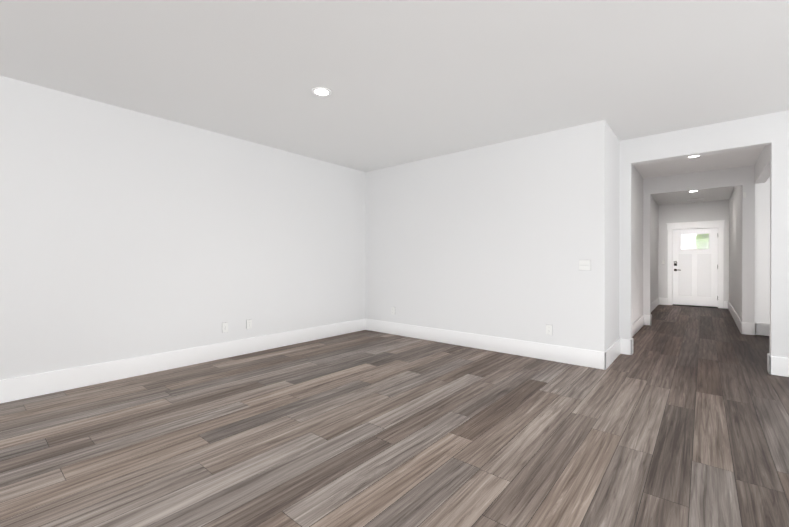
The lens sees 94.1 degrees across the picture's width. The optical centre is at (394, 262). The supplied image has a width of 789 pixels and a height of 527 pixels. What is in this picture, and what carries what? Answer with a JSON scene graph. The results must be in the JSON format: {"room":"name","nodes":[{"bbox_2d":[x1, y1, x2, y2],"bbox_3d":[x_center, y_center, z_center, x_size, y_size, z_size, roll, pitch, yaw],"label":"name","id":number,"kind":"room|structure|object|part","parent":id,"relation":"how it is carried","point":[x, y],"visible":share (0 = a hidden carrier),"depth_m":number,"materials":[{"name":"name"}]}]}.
{"room":"empty living room","nodes":[
{"label":"empty living room","id":0,"kind":"room"},
{"bbox_2d":[0,305,788,526],"bbox_3d":[2.719,1.236,4.141,8.434,0.120,16.300,0,0,40],"label":"floor","id":1,"kind":"structure","parent":0,"point":[679,417],"depth_m":2.43,"materials":[{"name":"wood"}]},
{"bbox_2d":[0,76,788,379],"bbox_3d":[2.632,-0.194,4.035,8.074,2.740,15.670,0,0,40],"label":"wall","id":2,"kind":"structure","parent":0,"point":[126,233],"depth_m":4.41,"materials":[{"name":"paint"}]},
{"bbox_2d":[222,322,227,332],"bbox_3d":[-2.079,0.798,4.513,0.010,0.118,0.073,0,0,40],"label":"outlet","id":3,"kind":"object","parent":2,"relation":"attached to","point":[225,327],"visible":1,"depth_m":4.51,"materials":[{"name":"white plastic"}]},
{"bbox_2d":[246,319,251,328],"bbox_3d":[-1.879,0.797,4.752,0.010,0.118,0.073,0,0,40],"label":"outlet","id":4,"kind":"object","parent":2,"relation":"attached to","point":[249,324],"visible":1,"depth_m":4.75,"materials":[{"name":"white plastic"}]},
{"bbox_2d":[0,297,788,403],"bbox_3d":[2.622,1.079,4.026,7.834,0.195,15.400,0,0,40],"label":"baseboard","id":5,"kind":"structure","parent":2,"relation":"attached to","point":[22,387],"depth_m":4.40,"materials":[{"name":"paint"}]},
{"bbox_2d":[546,324,551,334],"bbox_3d":[1.853,0.807,4.408,0.073,0.118,0.010,0,0,40],"label":"outlet","id":6,"kind":"object","parent":2,"relation":"attached to","point":[549,329],"visible":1,"depth_m":4.40,"materials":[{"name":"white plastic"}]},
{"bbox_2d":[579,260,590,269],"bbox_3d":[2.152,0.032,4.154,0.119,0.118,0.012,0,0,40],"label":"light switch","id":7,"kind":"object","parent":2,"relation":"attached to","point":[584,264],"visible":1,"depth_m":4.15,"materials":[{"name":"white plastic"}]},
{"bbox_2d":[672,304,717,307],"bbox_3d":[7.933,1.152,9.718,0.926,0.022,0.172,0,0,40],"label":"sill","id":8,"kind":"structure","parent":2,"relation":"attached to","point":[694,306],"depth_m":9.66,"materials":[{"name":"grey metal"}]},
{"bbox_2d":[666,220,724,307],"bbox_3d":[7.922,0.047,9.702,1.188,2.233,0.186,0,0,40],"label":"door frame","id":9,"kind":"structure","parent":2,"relation":"attached to","point":[718,224],"depth_m":9.55,"materials":[{"name":"paint"}]},
{"bbox_2d":[673,228,717,306],"bbox_3d":[7.903,0.128,9.675,0.927,2.015,0.112,0,0,40],"label":"entry door","id":10,"kind":"structure","parent":2,"relation":"in","point":[695,267],"depth_m":9.67,"materials":[{"name":"paint"}]},
{"bbox_3d":[7.919,0.333,9.699,0.670,1.110,0.016,0,0,40],"label":"panel","id":11,"kind":"part","parent":10,"relation":"part of","materials":[{"name":"paint"}]},
{"bbox_3d":[7.918,-0.550,9.696,0.564,0.386,0.006,0,0,40],"label":"glass","id":12,"kind":"part","parent":10,"relation":"part of","materials":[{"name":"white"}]},
{"bbox_2d":[0,0,788,204],"bbox_3d":[2.719,-1.624,4.135,8.434,0.120,16.300,0,0,40],"label":"ceiling","id":13,"kind":"structure","parent":0,"point":[406,81],"depth_m":2.94,"materials":[{"name":"paint"}]},
{"bbox_2d":[312,87,330,96],"bbox_3d":[-0.666,-1.560,3.363,0.176,0.006,0.176,0,0,40],"label":"recessed light","id":14,"kind":"object","parent":13,"relation":"in","point":[321,91],"visible":1,"depth_m":3.35,"materials":[{"name":"paint"}]},
{"bbox_2d":[755,177,769,323],"bbox_3d":[6.916,-0.197,5.142,2.704,2.740,0.120,0,0,40],"label":"wall","id":15,"kind":"structure","parent":0,"point":[762,252],"depth_m":5.91,"materials":[{"name":"paint"}]}
]}

